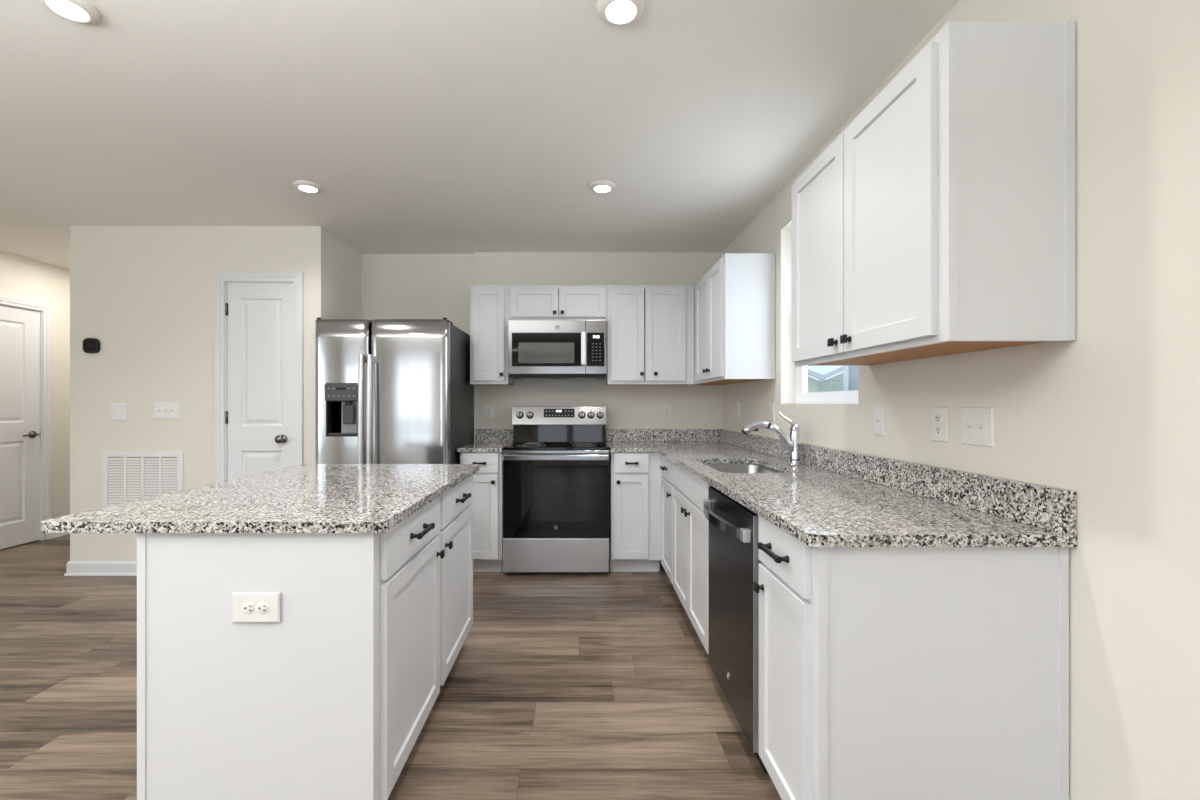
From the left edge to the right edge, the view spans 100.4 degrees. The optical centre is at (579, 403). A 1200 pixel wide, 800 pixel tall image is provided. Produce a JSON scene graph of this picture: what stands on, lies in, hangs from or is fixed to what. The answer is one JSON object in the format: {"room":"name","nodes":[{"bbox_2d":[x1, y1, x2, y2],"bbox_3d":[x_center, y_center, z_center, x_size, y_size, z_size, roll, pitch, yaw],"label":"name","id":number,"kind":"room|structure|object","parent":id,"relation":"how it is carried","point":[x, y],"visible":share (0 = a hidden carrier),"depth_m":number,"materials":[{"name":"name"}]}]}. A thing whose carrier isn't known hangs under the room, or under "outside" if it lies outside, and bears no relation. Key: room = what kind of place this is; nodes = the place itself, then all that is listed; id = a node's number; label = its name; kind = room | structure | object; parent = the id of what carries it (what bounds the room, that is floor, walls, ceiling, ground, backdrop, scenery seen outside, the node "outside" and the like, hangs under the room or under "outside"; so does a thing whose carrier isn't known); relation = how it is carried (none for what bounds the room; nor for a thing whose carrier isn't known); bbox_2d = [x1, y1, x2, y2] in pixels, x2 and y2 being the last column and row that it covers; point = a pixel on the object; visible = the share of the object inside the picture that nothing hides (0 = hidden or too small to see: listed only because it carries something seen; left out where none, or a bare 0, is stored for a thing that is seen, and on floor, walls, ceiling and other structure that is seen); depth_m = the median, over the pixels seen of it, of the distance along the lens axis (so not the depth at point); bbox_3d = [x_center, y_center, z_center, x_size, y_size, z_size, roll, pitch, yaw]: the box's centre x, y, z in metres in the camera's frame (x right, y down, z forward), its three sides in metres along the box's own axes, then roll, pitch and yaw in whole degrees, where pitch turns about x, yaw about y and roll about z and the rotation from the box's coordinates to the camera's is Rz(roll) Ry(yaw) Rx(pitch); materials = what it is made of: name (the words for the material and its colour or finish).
{"room":"kitchen","nodes":[
{"label":"kitchen","id":0,"kind":"room"},
{"bbox_2d":[0,251,69,517],"bbox_3d":[-4.920,-0.025,1.650,0.140,2.510,9.100,0,0,0],"label":"wall","id":1,"kind":"structure","parent":0,"point":[21,278],"depth_m":4.63,"materials":[{"name":"white paint"}]},
{"bbox_2d":[0,305,39,548],"bbox_3d":[-4.849,0.195,4.127,0.095,2.050,0.756,0,0,0],"label":"door","id":2,"kind":"structure","parent":1,"relation":"in","point":[19,328],"depth_m":4.33,"materials":[{"name":"white paint"}]},
{"bbox_2d":[0,296,51,540],"bbox_3d":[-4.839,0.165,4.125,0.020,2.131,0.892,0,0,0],"label":"trim","id":3,"kind":"structure","parent":1,"relation":"attached to","point":[46,310],"depth_m":4.53,"materials":[{"name":"white paint"}]},
{"bbox_2d":[52,533,69,537],"bbox_3d":[-4.839,1.179,4.678,0.022,0.100,0.205,0,0,0],"label":"baseboard","id":4,"kind":"structure","parent":1,"relation":"attached to","point":[54,535],"depth_m":4.63,"materials":[{"name":"white paint"}]},
{"bbox_2d":[70,226,328,560],"bbox_3d":[-2.769,-0.025,3.658,1.806,2.510,0.115,0,0,0],"label":"wall","id":5,"kind":"structure","parent":0,"point":[146,293],"depth_m":3.60,"materials":[{"name":"white paint"}]},
{"bbox_2d":[83,338,99,352],"bbox_3d":[-3.506,-0.418,3.588,0.108,0.108,0.024,0,0,0],"label":"thermostat","id":6,"kind":"object","parent":5,"relation":"attached to","point":[90,345],"visible":1,"depth_m":3.58,"materials":[{"name":"black plastic"}]},
{"bbox_2d":[110,403,126,419],"bbox_3d":[-3.321,0.057,3.595,0.126,0.122,0.008,0,0,0],"label":"light switch","id":7,"kind":"object","parent":5,"relation":"attached to","point":[118,411],"visible":1,"depth_m":3.59,"materials":[{"name":"white plastic"}]},
{"bbox_2d":[102,452,183,507],"bbox_3d":[-3.140,0.577,3.593,0.576,0.466,0.014,0,0,0],"label":"air vent","id":8,"kind":"object","parent":5,"relation":"in","point":[126,476],"visible":0.63,"depth_m":3.59,"materials":[{"name":"white plastic"}]},
{"bbox_2d":[154,402,178,418],"bbox_3d":[-2.976,0.046,3.589,0.184,0.122,0.022,0,0,0],"label":"light switch","id":9,"kind":"object","parent":5,"relation":"attached to","point":[162,410],"visible":1,"depth_m":3.59,"materials":[{"name":"white plastic"}]},
{"bbox_2d":[214,272,303,482],"bbox_3d":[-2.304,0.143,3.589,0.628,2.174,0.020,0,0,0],"label":"trim","id":10,"kind":"structure","parent":5,"relation":"attached to","point":[220,278],"depth_m":3.59,"materials":[{"name":"white paint"}]},
{"bbox_2d":[225,283,293,479],"bbox_3d":[-2.312,0.172,3.595,0.504,2.100,0.103,0,0,0],"label":"door","id":11,"kind":"structure","parent":5,"relation":"in","point":[259,415],"depth_m":3.61,"materials":[{"name":"white paint"}]},
{"bbox_2d":[329,232,360,318],"bbox_3d":[-1.916,-0.025,4.044,0.100,2.510,0.658,0,0,0],"label":"wall","id":12,"kind":"structure","parent":0,"point":[344,261],"depth_m":3.94,"materials":[{"name":"white paint"}]},
{"bbox_2d":[0,534,781,799],"bbox_3d":[-1.823,1.290,1.600,6.653,0.120,9.400,0,0,0],"label":"floor","id":13,"kind":"structure","parent":0,"point":[560,685],"depth_m":2.08,"materials":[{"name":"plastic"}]},
{"bbox_2d":[137,497,444,799],"bbox_3d":[-0.854,0.788,1.654,0.697,0.883,0.596,0,0,0],"label":"base cabinet","id":14,"kind":"object","parent":13,"relation":"on","point":[330,700],"visible":0.87,"depth_m":1.36,"materials":[{"name":"white paint"}]},
{"bbox_2d":[232,592,279,622],"bbox_3d":[-0.876,0.550,1.350,0.128,0.082,0.009,0,0,0],"label":"wall outlet","id":15,"kind":"object","parent":14,"relation":"attached to","point":[247,607],"visible":1,"depth_m":1.35,"materials":[{"name":"white plastic"}]},
{"bbox_2d":[242,602,253,613],"bbox_3d":[-0.894,0.550,1.348,0.033,0.033,0.003,0,0,0],"label":"receptacle","id":16,"kind":"object","parent":15,"relation":"attached to","point":[247,607],"depth_m":1.35,"materials":[{"name":"white plastic"}]},
{"bbox_2d":[256,602,268,613],"bbox_3d":[-0.857,0.550,1.348,0.033,0.033,0.003,0,0,0],"label":"receptacle","id":17,"kind":"object","parent":15,"relation":"attached to","point":[261,607],"depth_m":1.35,"materials":[{"name":"white plastic"}]},
{"bbox_2d":[315,317,473,463],"bbox_3d":[-1.349,0.320,3.771,0.908,1.820,0.928,0,0,0],"label":"refrigerator","id":18,"kind":"object","parent":13,"relation":"on","point":[388,391],"visible":0.69,"depth_m":3.38,"materials":[{"name":"grey metal"}]},
{"bbox_2d":[437,475,472,685],"bbox_3d":[-0.854,0.788,2.257,0.697,0.883,0.606,0,0,0],"label":"base cabinet","id":19,"kind":"object","parent":13,"relation":"on","point":[456,508],"visible":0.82,"depth_m":2.21,"materials":[{"name":"white paint"}]},
{"bbox_2d":[41,464,479,532],"bbox_3d":[-0.991,0.331,1.986,0.932,0.030,1.294,0,0,0],"label":"countertop","id":20,"kind":"structure","parent":19,"relation":"on","point":[303,498],"depth_m":1.59,"materials":[{"name":"stone"}]},
{"bbox_2d":[460,452,503,571],"bbox_3d":[-0.712,0.788,3.882,0.304,0.883,0.674,0,0,0],"label":"base cabinet","id":21,"kind":"object","parent":13,"relation":"on","point":[487,502],"visible":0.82,"depth_m":3.59,"materials":[{"name":"white paint"}]},
{"bbox_2d":[457,429,512,451],"bbox_3d":[-0.719,0.278,3.897,0.321,0.136,0.650,0,0,0],"label":"countertop","id":22,"kind":"structure","parent":21,"relation":"on","point":[486,440],"depth_m":4.19,"materials":[{"name":"stone"}]},
{"bbox_2d":[503,406,608,572],"bbox_3d":[-0.167,0.624,3.849,0.766,1.212,0.682,0,0,0],"label":"range","id":23,"kind":"object","parent":13,"relation":"on","point":[556,462],"visible":1,"depth_m":3.56,"materials":[{"name":"silver metal"}]},
{"bbox_2d":[503,454,608,536],"bbox_3d":[-0.170,0.765,3.849,0.757,0.870,0.682,0,0,0],"label":"oven","id":24,"kind":"object","parent":23,"relation":"in","point":[545,495],"depth_m":3.56,"materials":[{"name":"black glass"}]},
{"bbox_2d":[503,442,608,449],"bbox_3d":[-0.170,0.319,3.836,0.759,0.021,0.528,0,0,0],"label":"cooktop","id":25,"kind":"object","parent":23,"relation":"in","point":[514,445],"depth_m":3.64,"materials":[{"name":"grey"}]},
{"bbox_2d":[609,451,660,571],"bbox_3d":[0.404,0.788,3.882,0.360,0.883,0.674,0,0,0],"label":"base cabinet","id":26,"kind":"object","parent":13,"relation":"on","point":[634,477],"visible":0.96,"depth_m":3.59,"materials":[{"name":"white paint"}]},
{"bbox_2d":[660,455,674,583],"bbox_3d":[0.865,0.788,3.639,0.668,0.883,1.153,0,0,0],"label":"base cabinet","id":27,"kind":"object","parent":13,"relation":"on","point":[666,467],"visible":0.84,"depth_m":3.27,"materials":[{"name":"white paint"}]},
{"bbox_2d":[606,429,1076,546],"bbox_3d":[0.710,0.278,2.715,0.984,0.136,3.014,0,0,0],"label":"countertop","id":28,"kind":"structure","parent":27,"relation":"on","point":[835,497],"depth_m":1.57,"materials":[{"name":"stone"}]},
{"bbox_2d":[705,464,783,472],"bbox_3d":[0.843,0.441,2.590,0.387,0.190,0.622,0,0,0],"label":"sink","id":29,"kind":"object","parent":28,"relation":"in","point":[728,468],"visible":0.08,"depth_m":2.90,"materials":[{"name":"silver metal"}]},
{"bbox_2d":[741,411,800,464],"bbox_3d":[0.993,0.177,2.600,0.308,0.278,0.058,0,0,0],"label":"faucet","id":30,"kind":"object","parent":28,"relation":"on","point":[793,445],"visible":1,"depth_m":2.58,"materials":[{"name":"silver metal"}]},
{"bbox_2d":[673,462,709,653],"bbox_3d":[0.870,0.788,2.636,0.658,0.883,0.848,0,0,0],"label":"base cabinet","id":31,"kind":"object","parent":13,"relation":"on","point":[690,524],"visible":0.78,"depth_m":2.57,"materials":[{"name":"white paint"}]},
{"bbox_2d":[703,485,770,777],"bbox_3d":[0.845,0.793,1.919,0.690,0.874,0.570,0,0,0],"label":"dishwasher","id":32,"kind":"object","parent":13,"relation":"on","point":[734,561],"visible":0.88,"depth_m":1.82,"materials":[{"name":"black"}]},
{"bbox_2d":[753,516,1068,799],"bbox_3d":[0.865,0.788,1.415,0.668,0.883,0.379,0,0,0],"label":"base cabinet","id":33,"kind":"object","parent":13,"relation":"on","point":[886,673],"visible":0.91,"depth_m":1.23,"materials":[{"name":"white paint"}]},
{"bbox_2d":[361,254,473,334],"bbox_3d":[-1.381,-0.025,4.319,0.971,2.510,0.107,0,0,0],"label":"wall","id":34,"kind":"structure","parent":0,"point":[393,286],"depth_m":4.27,"materials":[{"name":"white paint"}]},
{"bbox_2d":[0,0,958,268],"bbox_3d":[-1.823,-1.340,1.600,6.653,0.120,9.400,0,0,0],"label":"ceiling","id":35,"kind":"structure","parent":0,"point":[423,126],"depth_m":2.19,"materials":[{"name":"white paint"}]},
{"bbox_2d":[38,0,100,23],"bbox_3d":[-1.640,-1.270,1.600,0.156,0.020,0.156,0,0,0],"label":"recessed light","id":36,"kind":"object","parent":35,"relation":"in","point":[79,11],"visible":1,"depth_m":1.60,"materials":[{"name":"white plastic"}]},
{"bbox_2d":[293,180,322,192],"bbox_3d":[-1.597,-1.270,2.936,0.156,0.020,0.156,0,0,0],"label":"recessed light","id":37,"kind":"object","parent":35,"relation":"in","point":[305,186],"visible":1,"depth_m":2.91,"materials":[{"name":"white plastic"}]},
{"bbox_2d":[589,180,615,192],"bbox_3d":[0.132,-1.270,2.936,0.156,0.020,0.156,0,0,0],"label":"recessed light","id":38,"kind":"object","parent":35,"relation":"in","point":[601,186],"visible":1,"depth_m":2.91,"materials":[{"name":"white plastic"}]},
{"bbox_2d":[597,0,644,26],"bbox_3d":[0.132,-1.270,1.610,0.156,0.020,0.156,0,0,0],"label":"recessed light","id":39,"kind":"object","parent":35,"relation":"in","point":[618,13],"visible":1,"depth_m":1.61,"materials":[{"name":"white plastic"}]},
{"bbox_2d":[474,252,721,441],"bbox_3d":[0.154,-0.025,4.298,2.098,2.510,0.150,0,0,0],"label":"wall","id":40,"kind":"structure","parent":0,"point":[628,406],"depth_m":4.22,"materials":[{"name":"white paint"}]},
{"bbox_2d":[485,404,492,417],"bbox_3d":[-0.769,0.062,4.218,0.072,0.117,0.009,0,0,0],"label":"wall outlet","id":41,"kind":"object","parent":40,"relation":"attached to","point":[488,407],"visible":1,"depth_m":4.22,"materials":[{"name":"white plastic"}]},
{"bbox_2d":[470,285,512,384],"bbox_3d":[-0.710,-0.540,4.036,0.295,0.773,0.368,0,0,0],"label":"upper cabinet","id":42,"kind":"object","parent":40,"relation":"attached to","point":[488,303],"visible":0.98,"depth_m":3.89,"materials":[{"name":"white paint"}]},
{"bbox_2d":[475,429,512,441],"bbox_3d":[-0.720,0.263,4.207,0.319,0.106,0.030,0,0,0],"label":"backsplash","id":43,"kind":"structure","parent":40,"relation":"attached to","point":[481,435],"depth_m":4.19,"materials":[{"name":"stone"}]},
{"bbox_2d":[508,285,606,320],"bbox_3d":[-0.173,-0.788,4.036,0.775,0.277,0.368,0,0,0],"label":"upper cabinet","id":44,"kind":"object","parent":40,"relation":"attached to","point":[525,302],"visible":0.93,"depth_m":3.88,"materials":[{"name":"white paint"}]},
{"bbox_2d":[508,320,606,378],"bbox_3d":[-0.171,-0.421,3.993,0.756,0.441,0.448,0,0,0],"label":"microwave","id":45,"kind":"object","parent":44,"relation":"attached to","point":[537,349],"visible":1,"depth_m":3.81,"materials":[{"name":"grey metal"}]},
{"bbox_2d":[605,285,693,384],"bbox_3d":[0.551,-0.540,4.036,0.673,0.773,0.368,0,0,0],"label":"upper cabinet","id":46,"kind":"object","parent":40,"relation":"attached to","point":[650,328],"visible":1,"depth_m":3.89,"materials":[{"name":"white paint"}]},
{"bbox_2d":[606,429,719,441],"bbox_3d":[0.695,0.263,4.207,0.954,0.106,0.030,0,0,0],"label":"backsplash","id":47,"kind":"structure","parent":40,"relation":"attached to","point":[612,435],"depth_m":4.19,"materials":[{"name":"stone"}]},
{"bbox_2d":[663,405,670,418],"bbox_3d":[0.733,0.064,4.218,0.072,0.117,0.009,0,0,0],"label":"wall outlet","id":48,"kind":"object","parent":40,"relation":"attached to","point":[666,408],"visible":1,"depth_m":4.22,"materials":[{"name":"white plastic"}]},
{"bbox_2d":[755,753,766,771],"bbox_3d":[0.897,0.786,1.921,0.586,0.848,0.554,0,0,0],"label":"toe kick","id":49,"kind":"object","parent":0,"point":[757,754],"depth_m":1.67,"materials":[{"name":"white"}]},
{"bbox_2d":[722,0,1199,799],"bbox_3d":[1.283,-0.025,1.650,0.160,2.510,9.100,0,0,0],"label":"wall","id":50,"kind":"structure","parent":0,"point":[1109,415],"depth_m":1.13,"materials":[{"name":"white paint"}]},
{"bbox_2d":[686,253,774,385],"bbox_3d":[1.024,-0.540,3.644,0.352,0.773,1.142,0,0,0],"label":"upper cabinet","id":51,"kind":"object","parent":50,"relation":"attached to","point":[734,301],"visible":0.99,"depth_m":3.08,"materials":[{"name":"white paint"}]},
{"bbox_2d":[737,402,739,417],"bbox_3d":[1.198,0.048,3.790,0.009,0.120,0.072,0,0,0],"label":"wall outlet","id":52,"kind":"object","parent":50,"relation":"attached to","point":[738,403],"visible":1,"depth_m":3.77,"materials":[{"name":"white plastic"}]},
{"bbox_2d":[769,402,774,420],"bbox_3d":[1.192,0.048,3.125,0.022,0.120,0.072,0,0,0],"label":"light switch","id":53,"kind":"object","parent":50,"relation":"attached to","point":[771,404],"visible":1,"depth_m":3.11,"materials":[{"name":"white plastic"}]},
{"bbox_2d":[796,366,857,403],"bbox_3d":[1.318,-0.522,2.576,0.050,1.040,0.833,0,0,0],"label":"window","id":54,"kind":"structure","parent":50,"relation":"in","point":[833,397],"depth_m":2.72,"materials":[{"name":"white plastic"}]},
{"bbox_2d":[874,406,884,435],"bbox_3d":[1.192,0.067,2.005,0.022,0.117,0.072,0,0,0],"label":"light switch","id":55,"kind":"object","parent":50,"relation":"attached to","point":[879,411],"visible":1,"depth_m":2.00,"materials":[{"name":"white plastic"}]},
{"bbox_2d":[720,429,1076,533],"bbox_3d":[1.187,0.263,2.715,0.030,0.106,3.014,0,0,0],"label":"backsplash","id":56,"kind":"structure","parent":50,"relation":"attached to","point":[1042,506],"depth_m":1.59,"materials":[{"name":"stone"}]},
{"bbox_2d":[792,21,1074,366],"bbox_3d":[1.024,-0.540,1.646,0.352,0.773,0.872,0,0,0],"label":"upper cabinet","id":57,"kind":"object","parent":50,"relation":"attached to","point":[940,220],"visible":1,"depth_m":1.22,"materials":[{"name":"white paint"}]},
{"bbox_2d":[932,406,948,441],"bbox_3d":[1.198,0.067,1.667,0.009,0.117,0.072,0,0,0],"label":"wall outlet","id":58,"kind":"object","parent":50,"relation":"attached to","point":[940,415],"visible":1,"depth_m":1.66,"materials":[{"name":"white plastic"}]},
{"bbox_2d":[935,425,941,434],"bbox_3d":[1.196,0.086,1.667,0.003,0.033,0.033,0,0,0],"label":"receptacle","id":59,"kind":"object","parent":58,"relation":"attached to","point":[938,428],"depth_m":1.67,"materials":[{"name":"white plastic"}]},
{"bbox_2d":[935,413,941,422],"bbox_3d":[1.196,0.048,1.667,0.003,0.033,0.033,0,0,0],"label":"receptacle","id":60,"kind":"object","parent":58,"relation":"attached to","point":[938,416],"depth_m":1.67,"materials":[{"name":"white plastic"}]},
{"bbox_2d":[961,407,993,447],"bbox_3d":[1.192,0.068,1.512,0.022,0.117,0.122,0,0,0],"label":"light switch","id":61,"kind":"object","parent":50,"relation":"attached to","point":[977,423],"visible":1,"depth_m":1.50,"materials":[{"name":"white plastic"}]},
{"bbox_2d":[964,422,970,429],"bbox_3d":[1.190,0.068,1.535,0.019,0.025,0.012,0,0,0],"label":"toggle switch","id":62,"kind":"object","parent":61,"relation":"attached to","point":[967,425],"depth_m":1.54,"materials":[{"name":"white plastic"}]},
{"bbox_2d":[976,423,982,430],"bbox_3d":[1.190,0.068,1.489,0.019,0.025,0.012,0,0,0],"label":"toggle switch","id":63,"kind":"object","parent":61,"relation":"attached to","point":[979,426],"depth_m":1.49,"materials":[{"name":"white plastic"}]},
{"label":"outside","id":64,"kind":"structure","parent":0,"visible":0},
{"bbox_3d":[0.000,1.605,10.000,80.000,0.150,100.000,0,0,0],"label":"ground","id":65,"kind":"structure","parent":64,"visible":0},
{"bbox_2d":[808,366,843,392],"bbox_3d":[7.650,-0.520,16.920,6.100,4.100,6.160,0,0,0],"label":"neighbor house","id":66,"kind":"structure","parent":65,"relation":"on","point":[820,378],"depth_m":14.00,"materials":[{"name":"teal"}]},
{"bbox_2d":[844,366,857,390],"bbox_3d":[7.000,-1.670,3.700,5.800,6.400,10.200,0,0,0],"label":"neighbor house","id":67,"kind":"structure","parent":65,"relation":"on","point":[850,372],"depth_m":8.32,"materials":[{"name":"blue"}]},
{"bbox_3d":[-3.622,-0.025,4.958,0.100,2.510,2.485,0,0,0],"label":"wall","id":68,"kind":"structure","parent":0,"visible":0},
{"bbox_2d":[64,561,136,575],"bbox_3d":[-3.157,1.179,4.789,1.074,0.100,2.422,0,0,0],"label":"baseboard","id":69,"kind":"structure","parent":68,"relation":"attached to","point":[73,568],"depth_m":3.59,"materials":[{"name":"white paint"}]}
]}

